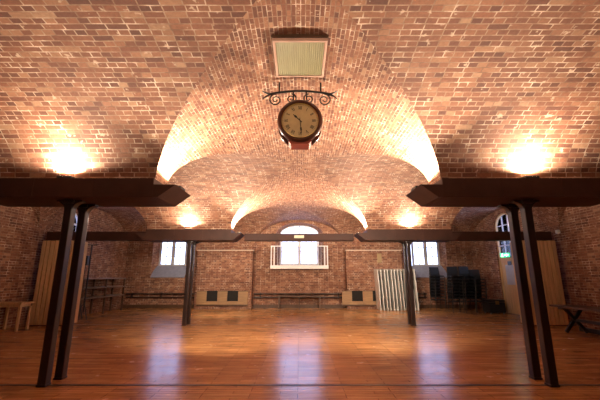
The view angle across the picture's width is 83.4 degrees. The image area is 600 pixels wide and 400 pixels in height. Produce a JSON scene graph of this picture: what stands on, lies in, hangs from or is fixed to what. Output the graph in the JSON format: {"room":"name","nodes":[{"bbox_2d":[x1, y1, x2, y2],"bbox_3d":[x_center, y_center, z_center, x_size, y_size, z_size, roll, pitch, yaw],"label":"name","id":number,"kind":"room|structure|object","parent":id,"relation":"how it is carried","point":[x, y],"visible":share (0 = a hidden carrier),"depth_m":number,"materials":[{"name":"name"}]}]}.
{"room":"vaulted brick hall","nodes":[
{"label":"vaulted brick hall","id":0,"kind":"room"},
{"bbox_2d":[0,205,127,329],"bbox_3d":[-8.830,0.325,5.196,0.500,4.850,24.080,0,-13,0],"label":"wall","id":1,"kind":"structure","parent":0,"point":[21,242],"depth_m":10.81,"materials":[{"name":"brick"}]},
{"bbox_2d":[73,214,77,230],"bbox_3d":[-8.980,1.194,13.031,0.100,1.600,1.050,0,-13,0],"label":"window","id":2,"kind":"structure","parent":1,"relation":"in","point":[76,216],"depth_m":13.49,"materials":[{"name":"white glass"}]},
{"bbox_2d":[0,0,599,246],"bbox_3d":[-0.030,-0.976,5.130,17.500,1.360,24.780,0,-13,0],"label":"ceiling","id":3,"kind":"structure","parent":0,"point":[166,91],"depth_m":4.79,"materials":[{"name":"brick"}]},
{"bbox_2d":[271,34,328,76],"bbox_3d":[0.000,-1.823,4.300,0.670,0.092,0.752,0,-13,0],"label":"ceiling vent","id":4,"kind":"object","parent":3,"relation":"in","point":[295,55],"visible":1,"depth_m":4.21,"materials":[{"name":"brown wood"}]},
{"bbox_2d":[262,82,337,104],"bbox_3d":[0.000,-1.539,4.878,1.097,0.363,0.034,0,-13,0],"label":"bracket","id":5,"kind":"object","parent":3,"relation":"attached to","point":[279,91],"visible":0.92,"depth_m":4.86,"materials":[{"name":"metal"}]},
{"bbox_2d":[277,92,322,149],"bbox_3d":[0.000,-1.154,4.791,0.631,0.847,0.319,0,-13,0],"label":"clock","id":6,"kind":"object","parent":5,"relation":"hanging from","point":[299,122],"visible":1,"depth_m":4.65,"materials":[{"name":"brown wood"}]},
{"bbox_2d":[0,308,599,399],"bbox_3d":[-0.030,2.688,4.766,17.900,0.150,24.480,0,-13,0],"label":"floor","id":7,"kind":"structure","parent":0,"point":[126,345],"depth_m":6.43,"materials":[{"name":"brown wood"}]},
{"bbox_2d":[0,301,34,331],"bbox_3d":[-8.190,3.308,9.608,0.760,0.770,0.480,0,-13,0],"label":"side table","id":8,"kind":"object","parent":7,"relation":"on","point":[19,304],"visible":1,"depth_m":9.61,"materials":[{"name":"beige wood"}]},
{"bbox_2d":[29,240,87,325],"bbox_3d":[-7.780,2.651,10.924,1.100,2.630,0.620,0,-13,0],"label":"door","id":9,"kind":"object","parent":7,"relation":"on","point":[43,288],"visible":0.59,"depth_m":10.66,"materials":[{"name":"brown wood"}]},
{"bbox_2d":[46,231,145,240],"bbox_3d":[-6.690,1.211,11.229,3.280,0.285,0.320,0,-13,0],"label":"tie beam","id":10,"kind":"structure","parent":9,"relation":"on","point":[51,235],"depth_m":11.08,"materials":[{"name":"red paint"}]},
{"bbox_2d":[35,199,85,386],"bbox_3d":[-3.590,1.303,5.006,0.400,2.658,0.170,0,-13,0],"label":"post","id":11,"kind":"object","parent":7,"relation":"on","point":[70,205],"visible":1,"depth_m":4.95,"materials":[{"name":"metal"}]},
{"bbox_2d":[0,178,190,206],"bbox_3d":[-3.605,-0.108,5.479,3.420,0.300,0.757,0,-13,0],"label":"beam","id":12,"kind":"structure","parent":11,"relation":"on","point":[14,192],"depth_m":5.13,"materials":[{"name":"brown paint"}]},
{"bbox_2d":[56,176,74,177],"bbox_3d":[-3.630,-0.344,5.223,0.220,0.047,0.100,0,-13,0],"label":"uplight","id":13,"kind":"object","parent":12,"relation":"on","point":[57,176],"visible":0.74,"depth_m":5.18,"materials":[{"name":"black plastic"}]},
{"bbox_2d":[53,204,98,379],"bbox_3d":[-3.590,1.378,5.338,0.400,2.658,0.170,0,-13,0],"label":"post","id":14,"kind":"object","parent":7,"relation":"on","point":[84,210],"visible":0.9,"depth_m":5.28,"materials":[{"name":"metal"}]},
{"bbox_2d":[79,256,89,319],"bbox_3d":[-7.830,3.139,12.172,0.470,2.213,0.413,0,-13,0],"label":"tripod stand","id":15,"kind":"object","parent":7,"relation":"on","point":[87,257],"visible":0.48,"depth_m":12.16,"materials":[{"name":"black plastic"}]},
{"bbox_2d":[79,244,97,319],"bbox_3d":[-7.610,2.920,12.119,0.470,2.617,0.413,0,-13,0],"label":"tripod stand","id":16,"kind":"object","parent":7,"relation":"on","point":[83,305],"visible":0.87,"depth_m":12.01,"materials":[{"name":"black plastic"}]},
{"bbox_2d":[78,278,125,318],"bbox_3d":[-8.230,3.909,13.752,0.600,1.420,3.050,0,-13,0],"label":"shelving","id":17,"kind":"object","parent":7,"relation":"on","point":[93,288],"visible":0.77,"depth_m":13.79,"materials":[{"name":"brown wood"}]},
{"bbox_2d":[181,241,196,325],"bbox_3d":[-3.590,2.614,10.738,0.400,2.621,0.170,0,-13,0],"label":"post","id":18,"kind":"object","parent":7,"relation":"on","point":[189,243],"visible":0.98,"depth_m":10.69,"materials":[{"name":"metal"}]},
{"bbox_2d":[136,229,243,241],"bbox_3d":[-3.605,1.199,11.212,3.420,0.351,0.757,0,-13,0],"label":"beam","id":19,"kind":"structure","parent":18,"relation":"on","point":[151,235],"depth_m":10.86,"materials":[{"name":"brown paint"}]},
{"bbox_2d":[244,234,353,241],"bbox_3d":[-0.030,1.252,11.219,3.600,0.230,0.320,0,-13,0],"label":"tie beam","id":20,"kind":"structure","parent":19,"relation":"attached to","point":[247,237],"depth_m":11.06,"materials":[{"name":"red paint"}]},
{"bbox_2d":[294,235,303,237],"bbox_3d":[-0.030,1.205,11.057,0.320,0.090,0.014,0,-13,0],"label":"name plate","id":21,"kind":"object","parent":20,"relation":"attached to","point":[295,236],"visible":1,"depth_m":11.05,"materials":[{"name":"beige paper"}]},
{"bbox_2d":[187,242,199,323],"bbox_3d":[-3.590,2.691,11.079,0.400,2.621,0.170,0,-13,0],"label":"post","id":22,"kind":"object","parent":7,"relation":"on","point":[195,243],"visible":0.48,"depth_m":11.03,"materials":[{"name":"metal"}]},
{"bbox_2d":[278,295,320,308],"bbox_3d":[-0.030,4.814,15.880,2.040,0.590,0.400,0,-13,0],"label":"bench","id":23,"kind":"object","parent":7,"relation":"on","point":[279,296],"visible":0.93,"depth_m":15.74,"materials":[{"name":"brown wood"}]},
{"bbox_2d":[0,384,599,385],"bbox_3d":[-0.030,2.605,4.744,16.800,0.004,0.070,0,-13,0],"label":"trim","id":24,"kind":"structure","parent":7,"relation":"in","point":[0,384],"depth_m":4.72,"materials":[{"name":"brown wood"}]},
{"bbox_2d":[374,269,381,309],"bbox_3d":[3.583,4.093,15.458,0.166,1.799,0.720,0,-13,-1],"label":"folding table","id":25,"kind":"object","parent":7,"relation":"on","point":[376,272],"visible":0.99,"depth_m":15.30,"materials":[{"name":"white laminate"}]},
{"bbox_2d":[378,269,385,310],"bbox_3d":[3.733,4.091,15.449,0.170,1.799,0.720,0,-13,1],"label":"folding table","id":26,"kind":"object","parent":7,"relation":"on","point":[379,270],"visible":0.8,"depth_m":15.19,"materials":[{"name":"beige plastic"}]},
{"bbox_2d":[381,269,388,310],"bbox_3d":[3.883,4.089,15.439,0.173,1.799,0.720,0,-13,-1],"label":"folding table","id":27,"kind":"object","parent":7,"relation":"on","point":[382,270],"visible":0.73,"depth_m":15.19,"materials":[{"name":"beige plastic"}]},
{"bbox_2d":[385,269,391,310],"bbox_3d":[4.033,4.093,15.458,0.177,1.799,0.720,0,-13,1],"label":"folding table","id":28,"kind":"object","parent":7,"relation":"on","point":[386,270],"visible":0.7,"depth_m":15.19,"materials":[{"name":"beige plastic"}]},
{"bbox_2d":[388,269,395,309],"bbox_3d":[4.191,4.091,15.448,0.166,1.799,0.720,0,-13,-1],"label":"folding table","id":29,"kind":"object","parent":7,"relation":"on","point":[389,270],"visible":0.8,"depth_m":15.21,"materials":[{"name":"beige plastic"}]},
{"bbox_2d":[392,269,398,310],"bbox_3d":[4.341,4.089,15.439,0.170,1.799,0.720,0,-13,1],"label":"folding table","id":30,"kind":"object","parent":7,"relation":"on","point":[393,270],"visible":0.65,"depth_m":15.18,"materials":[{"name":"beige plastic"}]},
{"bbox_2d":[395,269,402,310],"bbox_3d":[4.491,4.093,15.458,0.173,1.799,0.720,0,-13,-1],"label":"folding table","id":31,"kind":"object","parent":7,"relation":"on","point":[396,270],"visible":0.61,"depth_m":15.20,"materials":[{"name":"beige plastic"}]},
{"bbox_2d":[398,269,405,309],"bbox_3d":[4.641,4.091,15.449,0.177,1.799,0.720,0,-13,1],"label":"folding table","id":32,"kind":"object","parent":7,"relation":"on","point":[399,270],"visible":0.68,"depth_m":15.19,"materials":[{"name":"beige plastic"}]},
{"bbox_2d":[401,269,406,309],"bbox_3d":[4.799,4.089,15.439,0.166,1.799,0.720,0,-13,-1],"label":"folding table","id":33,"kind":"object","parent":7,"relation":"on","point":[402,270],"visible":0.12,"depth_m":15.31,"materials":[{"name":"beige plastic"}]},
{"bbox_2d":[398,242,410,323],"bbox_3d":[3.530,2.691,11.079,0.400,2.621,0.170,0,-13,0],"label":"post","id":34,"kind":"object","parent":7,"relation":"on","point":[402,243],"visible":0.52,"depth_m":11.02,"materials":[{"name":"metal"}]},
{"bbox_2d":[401,241,416,325],"bbox_3d":[3.530,2.614,10.738,0.400,2.621,0.170,0,-13,0],"label":"post","id":35,"kind":"object","parent":7,"relation":"on","point":[408,243],"visible":1,"depth_m":10.69,"materials":[{"name":"metal"}]},
{"bbox_2d":[354,229,461,241],"bbox_3d":[3.545,1.199,11.212,3.420,0.351,0.757,0,-13,0],"label":"beam","id":36,"kind":"structure","parent":35,"relation":"on","point":[370,235],"depth_m":10.86,"materials":[{"name":"brown paint"}]},
{"bbox_2d":[412,269,419,310],"bbox_3d":[5.249,4.089,15.439,0.177,1.799,0.720,0,-13,1],"label":"folding table","id":37,"kind":"object","parent":7,"relation":"on","point":[413,270],"visible":0.52,"depth_m":15.16,"materials":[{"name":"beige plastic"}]},
{"bbox_2d":[431,295,445,310],"bbox_3d":[6.269,4.561,15.338,0.491,0.849,0.531,1,-13,-6],"label":"chair","id":38,"kind":"object","parent":7,"relation":"on","point":[431,295],"visible":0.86,"depth_m":15.25,"materials":[{"name":"black fabric"}]},
{"bbox_2d":[431,292,445,306],"bbox_3d":[6.269,4.427,15.348,0.491,0.849,0.531,1,-13,-6],"label":"chair","id":39,"kind":"object","parent":38,"relation":"on","point":[431,292],"visible":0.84,"depth_m":15.27,"materials":[{"name":"black fabric"}]},
{"bbox_2d":[429,285,445,303],"bbox_3d":[6.269,4.294,15.357,0.491,0.849,0.531,1,-13,-6],"label":"chair","id":40,"kind":"object","parent":39,"relation":"on","point":[429,285],"visible":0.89,"depth_m":15.29,"materials":[{"name":"black fabric"}]},
{"bbox_2d":[429,282,445,300],"bbox_3d":[6.269,4.161,15.367,0.491,0.849,0.531,1,-13,-6],"label":"chair","id":41,"kind":"object","parent":40,"relation":"on","point":[429,282],"visible":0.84,"depth_m":15.36,"materials":[{"name":"black fabric"}]},
{"bbox_2d":[429,279,445,297],"bbox_3d":[6.269,4.028,15.376,0.491,0.849,0.531,1,-13,-6],"label":"chair","id":42,"kind":"object","parent":41,"relation":"on","point":[429,279],"visible":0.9,"depth_m":15.38,"materials":[{"name":"black fabric"}]},
{"bbox_2d":[429,277,445,294],"bbox_3d":[6.269,3.895,15.386,0.491,0.849,0.531,1,-13,-6],"label":"chair","id":43,"kind":"object","parent":42,"relation":"on","point":[429,277],"visible":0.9,"depth_m":15.35,"materials":[{"name":"black fabric"}]},
{"bbox_2d":[429,274,445,291],"bbox_3d":[6.269,3.761,15.395,0.491,0.849,0.531,1,-13,-6],"label":"chair","id":44,"kind":"object","parent":43,"relation":"on","point":[429,274],"visible":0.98,"depth_m":15.45,"materials":[{"name":"black fabric"}]},
{"bbox_2d":[429,272,445,288],"bbox_3d":[6.269,3.628,15.405,0.491,0.849,0.531,1,-13,-6],"label":"chair","id":45,"kind":"object","parent":44,"relation":"on","point":[429,272],"visible":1,"depth_m":15.45,"materials":[{"name":"black fabric"}]},
{"bbox_2d":[429,267,445,285],"bbox_3d":[6.269,3.495,15.414,0.491,0.849,0.531,1,-13,-6],"label":"chair","id":46,"kind":"object","parent":45,"relation":"on","point":[433,270],"visible":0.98,"depth_m":15.64,"materials":[{"name":"black fabric"}]},
{"bbox_2d":[447,293,464,312],"bbox_3d":[6.631,4.341,14.363,0.492,0.849,0.531,-1,-13,3],"label":"chair","id":47,"kind":"object","parent":7,"relation":"on","point":[447,293],"visible":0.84,"depth_m":14.36,"materials":[{"name":"black fabric"}]},
{"bbox_2d":[447,291,464,309],"bbox_3d":[6.631,4.207,14.372,0.492,0.849,0.531,-1,-13,3],"label":"chair","id":48,"kind":"object","parent":47,"relation":"on","point":[447,291],"visible":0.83,"depth_m":14.47,"materials":[{"name":"black fabric"}]},
{"bbox_2d":[447,289,464,305],"bbox_3d":[6.631,4.074,14.382,0.492,0.849,0.531,-1,-13,3],"label":"chair","id":49,"kind":"object","parent":48,"relation":"on","point":[447,289],"visible":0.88,"depth_m":14.38,"materials":[{"name":"black fabric"}]},
{"bbox_2d":[447,286,463,300],"bbox_3d":[6.631,3.941,14.391,0.492,0.849,0.531,-1,-13,3],"label":"chair","id":50,"kind":"object","parent":49,"relation":"on","point":[447,286],"visible":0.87,"depth_m":14.55,"materials":[{"name":"black fabric"}]},
{"bbox_2d":[447,283,463,297],"bbox_3d":[6.631,3.808,14.401,0.492,0.849,0.531,-1,-13,3],"label":"chair","id":51,"kind":"object","parent":50,"relation":"on","point":[448,283],"visible":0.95,"depth_m":14.59,"materials":[{"name":"black fabric"}]},
{"bbox_2d":[447,280,463,295],"bbox_3d":[6.631,3.675,14.410,0.492,0.849,0.531,-1,-13,3],"label":"chair","id":52,"kind":"object","parent":51,"relation":"on","point":[448,280],"visible":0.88,"depth_m":14.58,"materials":[{"name":"black fabric"}]},
{"bbox_2d":[447,277,463,292],"bbox_3d":[6.631,3.542,14.420,0.492,0.849,0.531,-1,-13,3],"label":"chair","id":53,"kind":"object","parent":52,"relation":"on","point":[453,278],"visible":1,"depth_m":14.62,"materials":[{"name":"black fabric"}]},
{"bbox_2d":[446,270,463,289],"bbox_3d":[6.631,3.409,14.429,0.492,0.849,0.531,-1,-13,3],"label":"chair","id":54,"kind":"object","parent":53,"relation":"on","point":[446,270],"visible":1,"depth_m":14.59,"materials":[{"name":"black fabric"}]},
{"bbox_2d":[446,267,463,286],"bbox_3d":[6.631,3.275,14.439,0.492,0.849,0.531,-1,-13,3],"label":"chair","id":55,"kind":"object","parent":54,"relation":"on","point":[451,270],"visible":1,"depth_m":14.66,"materials":[{"name":"black fabric"}]},
{"bbox_2d":[459,296,477,312],"bbox_3d":[7.119,4.330,14.314,0.491,0.849,0.531,1,-13,-3],"label":"chair","id":56,"kind":"object","parent":7,"relation":"on","point":[460,296],"visible":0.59,"depth_m":14.11,"materials":[{"name":"black fabric"}]},
{"bbox_2d":[459,293,476,309],"bbox_3d":[7.119,4.197,14.323,0.491,0.849,0.531,1,-13,-3],"label":"chair","id":57,"kind":"object","parent":56,"relation":"on","point":[460,293],"visible":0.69,"depth_m":14.15,"materials":[{"name":"black fabric"}]},
{"bbox_2d":[460,290,476,305],"bbox_3d":[7.119,4.063,14.333,0.491,0.849,0.531,1,-13,-3],"label":"chair","id":58,"kind":"object","parent":57,"relation":"on","point":[460,290],"visible":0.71,"depth_m":14.35,"materials":[{"name":"black fabric"}]},
{"bbox_2d":[460,287,476,302],"bbox_3d":[7.119,3.930,14.342,0.491,0.849,0.531,1,-13,-3],"label":"chair","id":59,"kind":"object","parent":58,"relation":"on","point":[460,287],"visible":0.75,"depth_m":14.19,"materials":[{"name":"black fabric"}]},
{"bbox_2d":[460,283,476,299],"bbox_3d":[7.119,3.797,14.352,0.491,0.849,0.531,1,-13,-3],"label":"chair","id":60,"kind":"object","parent":59,"relation":"on","point":[460,283],"visible":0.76,"depth_m":14.31,"materials":[{"name":"black fabric"}]},
{"bbox_2d":[459,280,476,296],"bbox_3d":[7.119,3.664,14.361,0.491,0.849,0.531,1,-13,-3],"label":"chair","id":61,"kind":"object","parent":60,"relation":"on","point":[460,280],"visible":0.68,"depth_m":14.23,"materials":[{"name":"black fabric"}]},
{"bbox_2d":[459,277,476,292],"bbox_3d":[7.119,3.531,14.371,0.491,0.849,0.531,1,-13,-3],"label":"chair","id":62,"kind":"object","parent":61,"relation":"on","point":[459,277],"visible":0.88,"depth_m":14.28,"materials":[{"name":"black fabric"}]},
{"bbox_2d":[458,273,476,289],"bbox_3d":[7.119,3.397,14.380,0.491,0.849,0.531,1,-13,-3],"label":"chair","id":63,"kind":"object","parent":62,"relation":"on","point":[458,273],"visible":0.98,"depth_m":14.36,"materials":[{"name":"black fabric"}]},
{"bbox_2d":[458,266,476,286],"bbox_3d":[7.119,3.264,14.390,0.491,0.849,0.531,1,-13,-3],"label":"chair","id":64,"kind":"object","parent":63,"relation":"on","point":[461,269],"visible":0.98,"depth_m":14.62,"materials":[{"name":"black fabric"}]},
{"bbox_2d":[471,296,487,312],"bbox_3d":[7.611,4.352,14.411,0.491,0.849,0.531,-1,-13,3],"label":"chair","id":65,"kind":"object","parent":7,"relation":"on","point":[471,296],"visible":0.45,"depth_m":14.56,"materials":[{"name":"black fabric"}]},
{"bbox_3d":[7.611,4.218,14.421,0.491,0.849,0.531,-1,-13,3],"label":"chair","id":66,"kind":"object","parent":65,"relation":"on","visible":0},
{"bbox_2d":[469,290,484,301],"bbox_3d":[7.611,4.085,14.430,0.491,0.849,0.531,-1,-13,3],"label":"chair","id":67,"kind":"object","parent":66,"relation":"on","point":[469,290],"visible":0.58,"depth_m":14.36,"materials":[{"name":"black fabric"}]},
{"bbox_2d":[470,287,486,300],"bbox_3d":[7.611,3.952,14.440,0.491,0.849,0.531,-1,-13,3],"label":"chair","id":68,"kind":"object","parent":67,"relation":"on","point":[470,287],"visible":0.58,"depth_m":14.57,"materials":[{"name":"black fabric"}]},
{"bbox_2d":[470,283,486,297],"bbox_3d":[7.611,3.819,14.449,0.491,0.849,0.531,-1,-13,3],"label":"chair","id":69,"kind":"object","parent":68,"relation":"on","point":[470,283],"visible":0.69,"depth_m":14.65,"materials":[{"name":"black fabric"}]},
{"bbox_2d":[470,280,486,295],"bbox_3d":[7.611,3.686,14.459,0.491,0.849,0.531,-1,-13,3],"label":"chair","id":70,"kind":"object","parent":69,"relation":"on","point":[470,280],"visible":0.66,"depth_m":14.59,"materials":[{"name":"black fabric"}]},
{"bbox_2d":[470,277,486,292],"bbox_3d":[7.611,3.553,14.468,0.491,0.849,0.531,-1,-13,3],"label":"chair","id":71,"kind":"object","parent":70,"relation":"on","point":[476,278],"visible":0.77,"depth_m":14.67,"materials":[{"name":"black fabric"}]},
{"bbox_2d":[469,270,486,289],"bbox_3d":[7.611,3.420,14.478,0.491,0.849,0.531,-1,-13,3],"label":"chair","id":72,"kind":"object","parent":71,"relation":"on","point":[475,273],"visible":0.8,"depth_m":14.72,"materials":[{"name":"black fabric"}]},
{"bbox_2d":[482,299,505,313],"bbox_3d":[7.950,4.365,13.821,0.650,0.560,0.585,0,-13,0],"label":"flight case","id":73,"kind":"object","parent":7,"relation":"on","point":[491,306],"visible":1,"depth_m":13.58,"materials":[{"name":"black plastic"}]},
{"bbox_2d":[498,204,542,379],"bbox_3d":[3.530,1.378,5.338,0.400,2.658,0.170,0,-13,0],"label":"post","id":74,"kind":"object","parent":7,"relation":"on","point":[512,210],"visible":0.91,"depth_m":5.28,"materials":[{"name":"metal"}]},
{"bbox_2d":[510,199,559,386],"bbox_3d":[3.530,1.303,5.006,0.400,2.658,0.170,0,-13,0],"label":"post","id":75,"kind":"object","parent":7,"relation":"on","point":[525,205],"visible":1,"depth_m":4.95,"materials":[{"name":"metal"}]},
{"bbox_2d":[406,178,599,206],"bbox_3d":[3.545,-0.108,5.479,3.420,0.300,0.757,0,-13,0],"label":"beam","id":76,"kind":"structure","parent":75,"relation":"on","point":[446,192],"depth_m":5.13,"materials":[{"name":"brown paint"}]},
{"bbox_2d":[521,176,539,177],"bbox_3d":[3.570,-0.344,5.223,0.220,0.047,0.100,0,-13,0],"label":"uplight","id":77,"kind":"object","parent":76,"relation":"on","point":[523,176],"visible":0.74,"depth_m":5.18,"materials":[{"name":"black plastic"}]},
{"bbox_2d":[510,240,568,325],"bbox_3d":[7.720,2.651,10.924,1.100,2.630,0.620,0,-13,0],"label":"door","id":78,"kind":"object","parent":7,"relation":"on","point":[550,269],"visible":0.62,"depth_m":10.64,"materials":[{"name":"brown wood"}]},
{"bbox_2d":[452,231,551,240],"bbox_3d":[6.630,1.211,11.229,3.280,0.285,0.320,0,-13,0],"label":"tie beam","id":79,"kind":"structure","parent":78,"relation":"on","point":[466,235],"depth_m":11.08,"materials":[{"name":"red paint"}]},
{"bbox_2d":[549,305,599,334],"bbox_3d":[7.470,3.001,8.088,0.794,0.709,2.900,0,-13,0],"label":"trestle table","id":80,"kind":"object","parent":7,"relation":"on","point":[566,308],"visible":1,"depth_m":9.06,"materials":[{"name":"brown wood"}]},
{"bbox_2d":[123,220,477,307],"bbox_3d":[-0.030,2.967,16.917,17.700,4.850,0.550,0,-13,0],"label":"wall","id":81,"kind":"structure","parent":0,"point":[142,258],"depth_m":16.46,"materials":[{"name":"brick"}]},
{"bbox_2d":[122,305,193,307],"bbox_3d":[-6.750,5.094,16.145,3.560,0.160,0.040,0,-13,0],"label":"baseboard","id":82,"kind":"structure","parent":81,"relation":"attached to","point":[124,306],"depth_m":16.12,"materials":[{"name":"brown wood"}]},
{"bbox_2d":[126,292,194,298],"bbox_3d":[-6.670,4.591,16.189,3.320,0.280,0.155,0,-13,0],"label":"pipe","id":83,"kind":"object","parent":81,"relation":"attached to","point":[132,293],"visible":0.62,"depth_m":16.14,"materials":[{"name":"metal"}]},
{"bbox_2d":[150,242,187,277],"bbox_3d":[-6.440,2.863,16.853,1.640,1.975,0.620,0,-13,0],"label":"window","id":84,"kind":"structure","parent":81,"relation":"in","point":[172,270],"depth_m":16.87,"materials":[{"name":"white wood"}]},
{"bbox_2d":[196,291,247,305],"bbox_3d":[-3.630,4.595,15.750,2.400,0.680,0.090,0,-13,0],"label":"vent box","id":85,"kind":"object","parent":81,"relation":"attached to","point":[204,298],"visible":1,"depth_m":15.73,"materials":[{"name":"brown wood"}]},
{"bbox_2d":[194,250,253,308],"bbox_3d":[-3.615,3.790,16.203,2.710,2.730,0.520,0,-13,0],"label":"trim","id":86,"kind":"structure","parent":81,"relation":"attached to","point":[216,270],"depth_m":16.05,"materials":[{"name":"brick"}]},
{"bbox_2d":[253,292,341,298],"bbox_3d":[-0.030,4.591,16.189,4.400,0.280,0.155,0,-13,0],"label":"pipe","id":87,"kind":"object","parent":81,"relation":"attached to","point":[260,293],"visible":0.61,"depth_m":16.14,"materials":[{"name":"metal"}]},
{"bbox_2d":[270,246,328,268],"bbox_3d":[-0.030,2.801,16.457,2.800,1.110,0.420,0,-13,0],"label":"balcony","id":88,"kind":"object","parent":81,"relation":"attached to","point":[273,266],"visible":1,"depth_m":16.17,"materials":[{"name":"white paint"}]},
{"bbox_2d":[280,225,318,264],"bbox_3d":[-0.030,2.317,17.014,2.400,2.140,0.555,0,-13,0],"label":"window","id":89,"kind":"structure","parent":81,"relation":"in","point":[299,226],"depth_m":17.15,"materials":[{"name":"white wood"}]},
{"bbox_2d":[253,305,345,307],"bbox_3d":[-0.030,5.094,16.145,4.460,0.160,0.040,0,-13,0],"label":"baseboard","id":90,"kind":"structure","parent":81,"relation":"attached to","point":[254,306],"depth_m":16.12,"materials":[{"name":"brown wood"}]},
{"bbox_2d":[342,291,376,305],"bbox_3d":[3.170,4.595,15.750,2.400,0.680,0.090,0,-13,0],"label":"vent box","id":91,"kind":"object","parent":81,"relation":"attached to","point":[349,298],"visible":0.66,"depth_m":15.73,"materials":[{"name":"brown wood"}]},
{"bbox_2d":[344,250,401,308],"bbox_3d":[3.555,3.790,16.203,2.710,2.730,0.520,0,-13,0],"label":"trim","id":92,"kind":"structure","parent":81,"relation":"attached to","point":[360,265],"depth_m":16.11,"materials":[{"name":"brick"}]},
{"bbox_2d":[377,253,381,262],"bbox_3d":[3.815,2.789,16.195,0.210,0.440,0.014,0,-13,0],"label":"notice","id":93,"kind":"object","parent":81,"relation":"attached to","point":[379,257],"visible":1,"depth_m":16.18,"materials":[{"name":"paper"}]},
{"bbox_2d":[418,292,426,298],"bbox_3d":[5.510,4.591,16.189,1.120,0.280,0.155,0,-13,0],"label":"pipe","id":94,"kind":"object","parent":81,"relation":"attached to","point":[423,293],"visible":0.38,"depth_m":16.14,"materials":[{"name":"metal"}]},
{"bbox_2d":[411,242,446,277],"bbox_3d":[6.380,2.863,16.853,1.640,1.975,0.620,0,-13,0],"label":"window","id":95,"kind":"structure","parent":81,"relation":"in","point":[422,270],"depth_m":17.00,"materials":[{"name":"white wood"}]},
{"bbox_2d":[420,305,474,307],"bbox_3d":[6.690,5.094,16.145,3.560,0.160,0.040,0,-13,0],"label":"baseboard","id":96,"kind":"structure","parent":81,"relation":"attached to","point":[421,306],"depth_m":16.12,"materials":[{"name":"brown wood"}]},
{"bbox_2d":[471,204,599,329],"bbox_3d":[8.770,0.325,5.196,0.500,4.850,24.080,0,-13,0],"label":"wall","id":97,"kind":"structure","parent":0,"point":[577,242],"depth_m":10.58,"materials":[{"name":"brick"}]},
{"bbox_2d":[495,213,519,314],"bbox_3d":[8.630,2.558,13.852,0.160,4.100,1.350,0,-13,0],"label":"door","id":98,"kind":"structure","parent":97,"relation":"in","point":[501,223],"depth_m":14.04,"materials":[{"name":"beige wood"}]},
{"bbox_2d":[500,252,510,257],"bbox_3d":[8.405,2.260,13.804,0.063,0.200,0.420,7,-14,-27],"label":"exit sign","id":99,"kind":"object","parent":98,"relation":"attached to","point":[502,255],"visible":1,"depth_m":13.77,"materials":[{"name":"green plastic"}]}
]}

